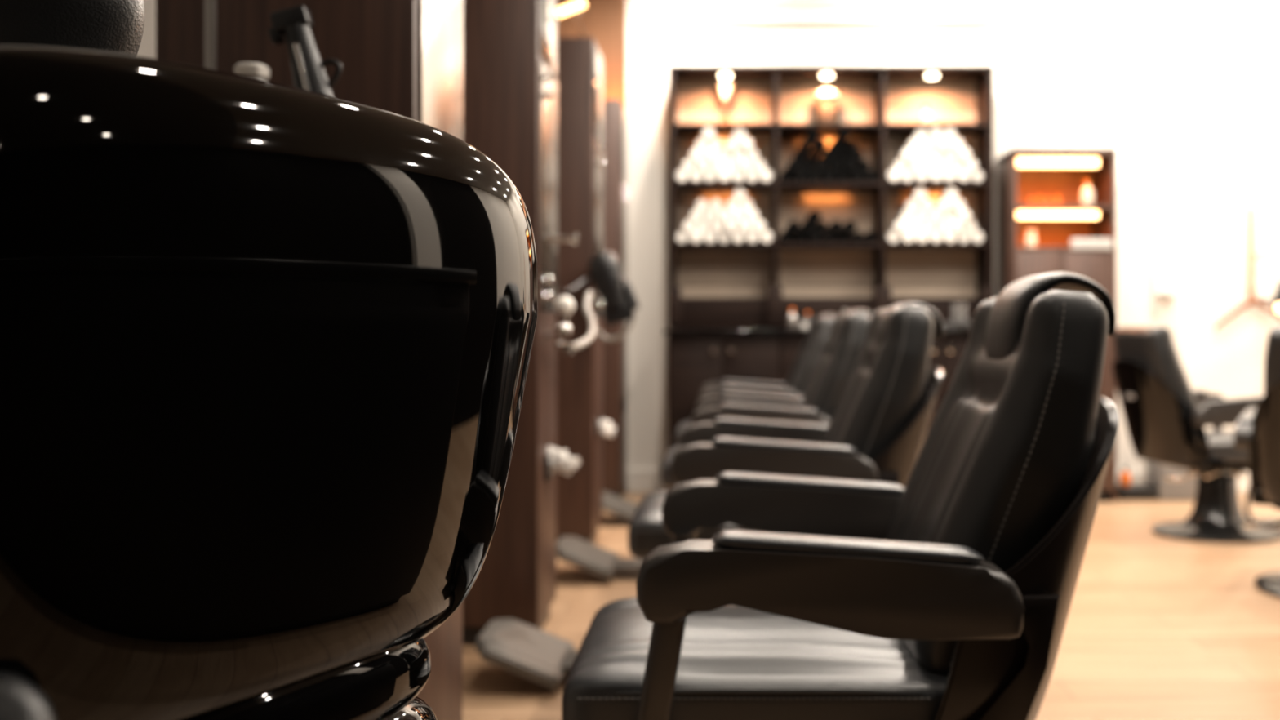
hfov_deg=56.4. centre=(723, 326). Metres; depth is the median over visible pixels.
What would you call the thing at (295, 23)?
shower head
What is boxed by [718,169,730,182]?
rolled towel
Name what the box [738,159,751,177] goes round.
rolled towel
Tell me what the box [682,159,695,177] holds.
rolled towel
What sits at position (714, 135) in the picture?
strip light
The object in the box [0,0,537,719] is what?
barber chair
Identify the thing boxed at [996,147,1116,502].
display cabinet
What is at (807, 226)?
rolled towel
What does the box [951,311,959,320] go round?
drinking glass
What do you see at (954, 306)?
drinking glass
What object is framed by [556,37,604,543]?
partition panel
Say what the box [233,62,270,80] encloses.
spray can
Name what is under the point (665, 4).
trim
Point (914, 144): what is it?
rolled towel
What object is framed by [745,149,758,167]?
rolled towel
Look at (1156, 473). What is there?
waste bin
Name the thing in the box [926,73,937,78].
light
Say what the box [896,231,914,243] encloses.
rolled towel
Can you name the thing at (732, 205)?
rolled towel
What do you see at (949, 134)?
rolled towel
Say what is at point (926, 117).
glass bottle
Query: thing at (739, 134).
rolled towel
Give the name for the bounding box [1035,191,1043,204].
bottle
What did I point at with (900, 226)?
rolled towel
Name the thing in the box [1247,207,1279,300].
coat rack
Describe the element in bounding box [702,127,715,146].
rolled towel
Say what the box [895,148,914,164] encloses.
rolled towel
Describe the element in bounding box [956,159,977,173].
rolled towel
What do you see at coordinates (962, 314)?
drinking glass
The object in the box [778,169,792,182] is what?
rolled towel
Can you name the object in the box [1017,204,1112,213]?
niche shelf
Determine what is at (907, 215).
rolled towel
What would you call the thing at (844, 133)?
rolled towel
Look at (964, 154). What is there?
rolled towel
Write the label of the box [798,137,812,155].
rolled towel
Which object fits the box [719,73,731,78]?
light
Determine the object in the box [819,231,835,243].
rolled towel
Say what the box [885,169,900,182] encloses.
rolled towel
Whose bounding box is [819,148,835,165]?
rolled towel
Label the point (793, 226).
rolled towel
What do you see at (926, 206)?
rolled towel
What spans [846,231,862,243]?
rolled towel
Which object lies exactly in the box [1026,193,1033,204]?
bottle
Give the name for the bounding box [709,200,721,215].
rolled towel
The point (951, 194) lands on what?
rolled towel
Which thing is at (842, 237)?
rolled towel
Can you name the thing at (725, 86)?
cup
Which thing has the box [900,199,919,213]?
rolled towel
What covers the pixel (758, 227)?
rolled towel
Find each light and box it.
[705,191,745,192]
[714,134,733,136]
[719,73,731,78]
[806,191,846,192]
[818,134,836,136]
[821,73,832,78]
[913,191,945,192]
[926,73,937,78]
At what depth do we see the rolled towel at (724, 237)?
6.90 m
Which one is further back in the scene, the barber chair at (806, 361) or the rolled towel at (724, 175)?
the rolled towel at (724, 175)
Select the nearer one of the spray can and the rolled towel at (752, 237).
the spray can
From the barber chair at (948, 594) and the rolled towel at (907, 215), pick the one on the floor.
the barber chair at (948, 594)
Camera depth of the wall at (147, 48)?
3.00 m
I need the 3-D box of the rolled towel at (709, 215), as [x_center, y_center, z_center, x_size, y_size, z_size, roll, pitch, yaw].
[-0.077,-0.641,7.030,0.070,0.070,0.278,0,0,0]
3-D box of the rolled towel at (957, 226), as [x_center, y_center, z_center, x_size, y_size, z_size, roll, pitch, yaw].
[1.353,-0.580,7.003,0.070,0.070,0.278,0,0,0]
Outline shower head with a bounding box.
[267,4,342,97]
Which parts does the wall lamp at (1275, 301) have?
lamp shade, bulb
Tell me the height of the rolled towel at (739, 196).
0.070 m
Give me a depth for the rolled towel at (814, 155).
6.90 m
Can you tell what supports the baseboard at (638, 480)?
attached to the wall at (1186, 93)
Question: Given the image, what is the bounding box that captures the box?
[1116,483,1159,500]
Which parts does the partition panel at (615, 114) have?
panel, edge panel, knob, knob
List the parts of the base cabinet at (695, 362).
door, knob, knob, door, door, door, knob, knob, door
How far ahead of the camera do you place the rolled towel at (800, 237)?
6.90 m
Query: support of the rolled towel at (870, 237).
on the shelving unit at (717, 285)
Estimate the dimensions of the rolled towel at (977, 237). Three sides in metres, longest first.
0.278 x 0.070 x 0.070 m
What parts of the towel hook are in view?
arm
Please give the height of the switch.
0.127 m
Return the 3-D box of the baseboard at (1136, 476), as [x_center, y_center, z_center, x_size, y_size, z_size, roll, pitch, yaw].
[3.035,0.935,7.190,1.430,0.130,0.020,0,0,0]
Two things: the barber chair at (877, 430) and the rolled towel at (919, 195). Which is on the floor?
the barber chair at (877, 430)
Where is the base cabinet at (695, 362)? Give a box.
[667,334,968,490]
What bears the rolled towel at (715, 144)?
on the rolled towel
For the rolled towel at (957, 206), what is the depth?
6.87 m
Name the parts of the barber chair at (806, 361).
seat, armrest, armrest, backrest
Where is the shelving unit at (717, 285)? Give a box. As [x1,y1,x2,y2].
[668,65,994,328]
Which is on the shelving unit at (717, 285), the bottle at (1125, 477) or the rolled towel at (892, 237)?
the rolled towel at (892, 237)
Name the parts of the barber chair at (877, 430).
footrest arm, seat, armrest, armrest, backrest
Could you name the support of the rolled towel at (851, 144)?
on the rolled towel at (856, 154)
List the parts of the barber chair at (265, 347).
recline knob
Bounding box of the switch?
[292,42,311,91]
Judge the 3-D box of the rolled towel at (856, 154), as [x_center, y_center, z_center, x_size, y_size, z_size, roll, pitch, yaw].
[0.775,-0.995,7.010,0.070,0.070,0.278,0,0,0]
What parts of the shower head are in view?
cord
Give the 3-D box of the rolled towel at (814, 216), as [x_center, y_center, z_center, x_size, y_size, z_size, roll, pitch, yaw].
[0.530,-0.641,7.027,0.070,0.070,0.278,0,0,0]
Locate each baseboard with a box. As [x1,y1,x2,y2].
[626,468,660,492]
[1116,470,1248,492]
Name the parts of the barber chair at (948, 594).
arm post, arm post, seat, armrest, armrest, backrest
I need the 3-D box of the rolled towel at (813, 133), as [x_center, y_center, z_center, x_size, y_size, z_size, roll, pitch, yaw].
[0.521,-1.116,7.011,0.070,0.070,0.278,0,0,0]
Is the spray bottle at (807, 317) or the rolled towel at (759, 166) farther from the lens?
the rolled towel at (759, 166)
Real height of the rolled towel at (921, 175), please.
0.070 m
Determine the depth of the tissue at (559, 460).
3.90 m
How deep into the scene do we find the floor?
3.96 m
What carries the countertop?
on the base cabinet at (695, 362)
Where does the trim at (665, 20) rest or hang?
attached to the wall at (1186, 93)
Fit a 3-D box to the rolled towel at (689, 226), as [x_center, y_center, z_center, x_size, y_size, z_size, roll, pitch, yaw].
[-0.198,-0.580,7.017,0.070,0.070,0.278,0,0,0]
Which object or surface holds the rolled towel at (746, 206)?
on the rolled towel at (752, 215)
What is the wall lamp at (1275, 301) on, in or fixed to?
attached to the wall at (1186, 93)
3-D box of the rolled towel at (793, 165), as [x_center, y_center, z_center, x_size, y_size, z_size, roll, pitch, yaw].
[0.408,-0.933,7.012,0.070,0.070,0.278,0,0,0]
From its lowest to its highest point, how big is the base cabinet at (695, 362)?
0.955 m
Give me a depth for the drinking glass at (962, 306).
6.74 m
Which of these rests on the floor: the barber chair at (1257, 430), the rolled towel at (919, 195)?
the barber chair at (1257, 430)
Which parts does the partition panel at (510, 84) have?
panel, edge panel, knob, knob, knob, knob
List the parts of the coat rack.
post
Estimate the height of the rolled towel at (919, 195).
0.070 m
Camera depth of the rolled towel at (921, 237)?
6.88 m
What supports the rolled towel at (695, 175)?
on the shelving unit at (717, 285)
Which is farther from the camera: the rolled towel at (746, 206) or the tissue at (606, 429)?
the rolled towel at (746, 206)
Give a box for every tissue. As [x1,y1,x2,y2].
[546,445,581,475]
[599,418,616,438]
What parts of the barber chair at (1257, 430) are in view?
armrest, pump lever, backrest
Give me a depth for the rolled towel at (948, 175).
6.90 m
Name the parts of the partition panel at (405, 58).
edge panel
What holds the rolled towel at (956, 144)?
on the rolled towel at (964, 154)
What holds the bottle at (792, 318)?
on the countertop
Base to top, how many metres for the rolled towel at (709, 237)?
0.070 m
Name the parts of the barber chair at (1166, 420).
backrest, pump lever, armrest, arm post, armrest, seat, footrest stem, footrest arm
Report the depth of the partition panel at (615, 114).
6.74 m
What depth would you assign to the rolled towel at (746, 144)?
6.87 m
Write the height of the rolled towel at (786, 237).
0.070 m
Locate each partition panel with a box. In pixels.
[155,0,463,719]
[462,0,557,644]
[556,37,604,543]
[602,98,628,497]
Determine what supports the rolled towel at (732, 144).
on the rolled towel
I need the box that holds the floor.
[462,492,1279,719]
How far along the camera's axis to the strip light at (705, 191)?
7.14 m
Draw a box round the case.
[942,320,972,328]
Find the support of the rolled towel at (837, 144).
on the rolled towel at (842, 155)
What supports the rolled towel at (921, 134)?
on the rolled towel
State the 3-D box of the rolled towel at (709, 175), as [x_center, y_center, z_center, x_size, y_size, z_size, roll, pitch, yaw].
[-0.078,-0.873,7.019,0.070,0.070,0.278,0,0,0]
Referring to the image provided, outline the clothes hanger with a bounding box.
[1214,284,1279,330]
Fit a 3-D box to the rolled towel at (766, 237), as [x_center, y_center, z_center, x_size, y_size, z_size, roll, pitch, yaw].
[0.249,-0.519,7.012,0.070,0.070,0.278,0,0,0]
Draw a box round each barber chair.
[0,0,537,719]
[474,302,943,688]
[556,309,874,579]
[561,271,1119,719]
[602,313,837,520]
[1111,326,1279,542]
[1233,326,1279,598]
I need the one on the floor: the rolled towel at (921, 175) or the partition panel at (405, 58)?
the partition panel at (405, 58)
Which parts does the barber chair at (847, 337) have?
footrest arm, seat, armrest, armrest, backrest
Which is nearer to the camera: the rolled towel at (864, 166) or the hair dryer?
the hair dryer
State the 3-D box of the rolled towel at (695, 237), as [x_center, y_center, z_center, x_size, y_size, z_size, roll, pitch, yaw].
[-0.158,-0.519,7.012,0.070,0.070,0.278,0,0,0]
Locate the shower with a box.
[544,290,595,353]
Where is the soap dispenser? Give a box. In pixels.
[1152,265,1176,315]
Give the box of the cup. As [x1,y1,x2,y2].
[718,79,732,101]
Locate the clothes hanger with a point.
(1254, 300)
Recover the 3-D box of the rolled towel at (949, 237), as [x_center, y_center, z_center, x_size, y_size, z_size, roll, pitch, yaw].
[1.312,-0.519,7.012,0.070,0.070,0.278,0,0,0]
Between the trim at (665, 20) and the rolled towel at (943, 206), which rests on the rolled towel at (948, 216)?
the rolled towel at (943, 206)
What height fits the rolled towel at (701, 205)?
0.070 m
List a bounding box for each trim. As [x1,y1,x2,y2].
[663,2,995,7]
[663,18,995,23]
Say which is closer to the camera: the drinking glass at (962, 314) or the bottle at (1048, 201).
the drinking glass at (962, 314)
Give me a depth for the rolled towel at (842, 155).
6.90 m
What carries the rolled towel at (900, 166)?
on the rolled towel at (893, 175)
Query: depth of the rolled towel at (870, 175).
6.87 m
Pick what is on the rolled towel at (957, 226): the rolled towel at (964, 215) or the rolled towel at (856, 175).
the rolled towel at (964, 215)
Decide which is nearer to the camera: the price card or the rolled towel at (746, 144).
the price card
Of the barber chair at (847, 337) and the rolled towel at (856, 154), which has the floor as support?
the barber chair at (847, 337)
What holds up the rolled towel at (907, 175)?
on the shelving unit at (717, 285)
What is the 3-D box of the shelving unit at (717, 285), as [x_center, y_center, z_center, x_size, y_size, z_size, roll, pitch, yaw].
[0.623,-0.749,7.015,1.876,1.514,0.350,0,0,0]
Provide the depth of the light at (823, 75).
6.98 m
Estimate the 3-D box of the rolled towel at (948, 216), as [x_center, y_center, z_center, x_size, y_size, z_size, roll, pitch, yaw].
[1.312,-0.641,7.034,0.070,0.070,0.278,0,0,0]
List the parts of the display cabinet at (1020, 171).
panel, door, panel, panel, door, panel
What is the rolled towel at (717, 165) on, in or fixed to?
on the rolled towel at (709, 175)
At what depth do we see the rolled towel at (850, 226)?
6.87 m
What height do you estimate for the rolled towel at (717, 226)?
0.070 m
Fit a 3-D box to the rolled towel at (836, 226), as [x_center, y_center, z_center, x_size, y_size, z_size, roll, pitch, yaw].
[0.653,-0.580,7.007,0.070,0.070,0.278,0,0,0]
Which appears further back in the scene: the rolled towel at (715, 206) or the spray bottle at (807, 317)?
the rolled towel at (715, 206)
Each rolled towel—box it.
[675,169,688,182]
[675,231,688,243]
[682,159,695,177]
[683,220,696,235]
[689,148,702,166]
[689,169,702,182]
[689,209,702,226]
[689,231,702,243]
[695,137,707,156]
[695,199,708,215]
[697,159,709,177]
[697,220,709,235]
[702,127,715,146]
[703,169,715,182]
[704,209,716,226]
[704,231,716,243]
[709,138,721,156]
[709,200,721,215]
[711,159,723,177]
[711,220,723,235]
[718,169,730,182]
[718,209,729,225]
[718,231,730,243]
[724,159,737,177]
[724,220,737,235]
[726,137,738,156]
[726,200,738,215]
[731,169,743,182]
[731,231,744,243]
[733,128,745,146]
[733,189,745,205]
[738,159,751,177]
[738,220,751,235]
[740,137,752,156]
[740,200,752,215]
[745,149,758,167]
[745,170,758,182]
[745,209,758,225]
[745,231,758,243]
[751,220,765,235]
[752,160,765,177]
[759,169,772,182]
[759,231,772,243]
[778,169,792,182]
[778,231,792,243]
[785,220,799,235]
[786,159,799,176]
[791,231,806,243]
[792,149,806,166]
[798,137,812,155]
[799,220,813,235]
[804,127,819,146]
[805,149,820,166]
[805,169,821,182]
[805,209,820,225]
[811,137,826,155]
[812,220,827,235]
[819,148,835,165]
[819,169,835,182]
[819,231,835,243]
[826,220,842,235]
[828,138,843,155]
[832,169,848,182]
[832,231,848,243]
[833,149,848,164]
[834,127,850,145]
[840,220,856,235]
[841,138,857,155]
[846,169,863,182]
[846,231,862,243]
[847,148,863,164]
[853,160,870,174]
[860,169,877,182]
[860,231,876,243]
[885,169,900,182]
[885,231,899,243]
[888,160,906,173]
[888,220,906,234]
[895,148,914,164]
[895,209,913,223]
[896,170,913,182]
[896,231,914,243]
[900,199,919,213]
[902,137,920,152]
[907,188,926,203]
[908,128,928,142]
[909,231,928,243]
[910,169,928,182]
[914,199,933,213]
[922,127,942,142]
[923,231,942,243]
[924,169,942,182]
[931,199,951,213]
[936,127,955,142]
[936,210,955,223]
[937,170,955,182]
[937,188,957,202]
[937,231,955,243]
[943,137,963,153]
[944,220,963,233]
[948,199,964,213]
[950,148,970,163]
[951,209,970,222]
[951,231,969,243]
[952,169,969,182]
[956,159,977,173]
[956,220,976,233]
[965,231,983,243]
[966,170,983,182]
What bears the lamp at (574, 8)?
attached to the wall at (1186, 93)
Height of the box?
0.075 m
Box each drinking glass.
[951,303,959,311]
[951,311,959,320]
[960,303,967,311]
[960,311,967,320]
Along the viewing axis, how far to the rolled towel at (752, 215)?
6.87 m
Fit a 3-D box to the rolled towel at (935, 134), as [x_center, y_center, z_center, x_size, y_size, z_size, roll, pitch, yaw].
[1.231,-1.116,7.013,0.070,0.070,0.278,0,0,0]
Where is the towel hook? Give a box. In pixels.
[546,232,577,244]
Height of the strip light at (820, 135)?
0.008 m
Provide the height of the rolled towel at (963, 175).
0.070 m
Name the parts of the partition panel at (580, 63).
panel, edge panel, knob, knob, knob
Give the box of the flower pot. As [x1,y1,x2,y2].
[813,88,839,123]
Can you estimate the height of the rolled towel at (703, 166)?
0.070 m
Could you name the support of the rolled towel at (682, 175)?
on the shelving unit at (717, 285)
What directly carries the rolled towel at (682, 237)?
on the shelving unit at (717, 285)
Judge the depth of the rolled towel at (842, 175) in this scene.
6.88 m
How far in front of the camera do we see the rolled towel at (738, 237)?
6.88 m
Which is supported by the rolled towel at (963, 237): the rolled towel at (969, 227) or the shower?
the rolled towel at (969, 227)
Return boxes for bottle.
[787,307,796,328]
[803,311,811,328]
[920,105,932,123]
[1025,230,1035,246]
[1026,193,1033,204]
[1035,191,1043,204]
[1044,193,1052,204]
[1053,191,1062,204]
[1080,180,1093,204]
[1120,466,1130,485]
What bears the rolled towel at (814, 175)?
on the shelving unit at (717, 285)
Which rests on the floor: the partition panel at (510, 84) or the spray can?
the partition panel at (510, 84)
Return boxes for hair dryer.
[562,251,639,342]
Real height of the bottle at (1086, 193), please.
0.145 m
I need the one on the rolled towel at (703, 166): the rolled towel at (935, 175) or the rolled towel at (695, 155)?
the rolled towel at (695, 155)
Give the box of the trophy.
[718,79,732,123]
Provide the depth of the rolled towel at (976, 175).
6.90 m
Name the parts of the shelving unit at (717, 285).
panel, shelf, shelf, shelf, rail, shelf, shelf, shelf, panel, shelf, shelf, shelf, panel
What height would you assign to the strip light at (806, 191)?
0.008 m
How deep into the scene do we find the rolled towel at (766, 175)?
6.88 m
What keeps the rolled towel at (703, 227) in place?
on the rolled towel at (709, 237)
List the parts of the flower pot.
pot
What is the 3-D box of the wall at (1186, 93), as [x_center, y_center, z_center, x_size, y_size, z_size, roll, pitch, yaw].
[1.150,-0.550,7.250,5.200,3.100,0.100,0,0,0]
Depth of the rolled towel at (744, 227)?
6.87 m
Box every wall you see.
[136,0,155,58]
[556,0,1279,492]
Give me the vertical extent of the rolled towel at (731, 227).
0.070 m
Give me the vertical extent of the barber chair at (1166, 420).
1.001 m
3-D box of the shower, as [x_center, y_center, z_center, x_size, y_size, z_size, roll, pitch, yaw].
[-0.501,-0.025,4.161,0.104,0.223,0.686,0,0,6]
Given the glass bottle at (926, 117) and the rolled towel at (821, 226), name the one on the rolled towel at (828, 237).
the rolled towel at (821, 226)
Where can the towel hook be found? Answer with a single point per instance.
(573, 238)
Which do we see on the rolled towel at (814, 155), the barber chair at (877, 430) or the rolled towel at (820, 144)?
the rolled towel at (820, 144)
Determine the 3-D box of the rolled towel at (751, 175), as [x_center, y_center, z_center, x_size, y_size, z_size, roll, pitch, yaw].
[0.167,-0.873,7.036,0.070,0.070,0.278,0,0,0]
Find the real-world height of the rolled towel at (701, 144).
0.070 m
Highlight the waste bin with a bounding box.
[1146,460,1197,500]
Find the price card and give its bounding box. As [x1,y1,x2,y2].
[1071,238,1112,248]
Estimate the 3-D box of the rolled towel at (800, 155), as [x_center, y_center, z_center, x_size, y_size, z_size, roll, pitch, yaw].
[0.448,-0.994,7.028,0.070,0.070,0.278,0,0,0]
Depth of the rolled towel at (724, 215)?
6.87 m
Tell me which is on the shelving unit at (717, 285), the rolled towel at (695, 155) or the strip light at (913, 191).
the strip light at (913, 191)
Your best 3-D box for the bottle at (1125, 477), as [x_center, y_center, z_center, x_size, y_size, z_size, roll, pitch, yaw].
[2.340,0.870,6.930,0.060,0.110,0.060,0,0,0]
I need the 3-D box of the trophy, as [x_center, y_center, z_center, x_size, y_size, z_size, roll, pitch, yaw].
[0.012,-1.320,7.080,0.092,0.290,0.092,0,0,0]
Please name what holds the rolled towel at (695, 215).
on the rolled towel at (689, 226)
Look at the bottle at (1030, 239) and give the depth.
6.84 m
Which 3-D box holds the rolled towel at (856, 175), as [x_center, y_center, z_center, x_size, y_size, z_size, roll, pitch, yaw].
[0.775,-0.873,7.005,0.070,0.070,0.278,0,0,0]
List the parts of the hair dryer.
cord, handle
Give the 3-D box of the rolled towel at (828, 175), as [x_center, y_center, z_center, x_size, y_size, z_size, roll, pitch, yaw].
[0.612,-0.873,7.012,0.070,0.070,0.278,0,0,0]
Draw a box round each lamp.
[556,0,586,35]
[1259,280,1279,312]
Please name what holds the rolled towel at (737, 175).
on the shelving unit at (717, 285)
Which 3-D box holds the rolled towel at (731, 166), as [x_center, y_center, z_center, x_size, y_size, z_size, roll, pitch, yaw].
[0.045,-0.933,7.024,0.070,0.070,0.278,0,0,0]
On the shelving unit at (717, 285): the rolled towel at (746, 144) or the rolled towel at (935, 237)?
the rolled towel at (935, 237)
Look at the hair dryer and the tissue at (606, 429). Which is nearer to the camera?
the hair dryer
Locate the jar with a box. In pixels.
[799,320,808,328]
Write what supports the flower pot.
on the shelving unit at (717, 285)
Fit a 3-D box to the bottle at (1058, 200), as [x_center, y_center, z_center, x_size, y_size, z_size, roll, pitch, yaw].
[1.974,-0.747,7.020,0.044,0.105,0.044,0,0,0]
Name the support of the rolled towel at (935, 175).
on the shelving unit at (717, 285)
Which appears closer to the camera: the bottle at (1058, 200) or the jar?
the jar
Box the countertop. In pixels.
[663,328,970,334]
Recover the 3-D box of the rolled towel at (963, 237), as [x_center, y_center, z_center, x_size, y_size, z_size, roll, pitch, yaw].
[1.394,-0.519,7.033,0.070,0.070,0.278,0,0,0]

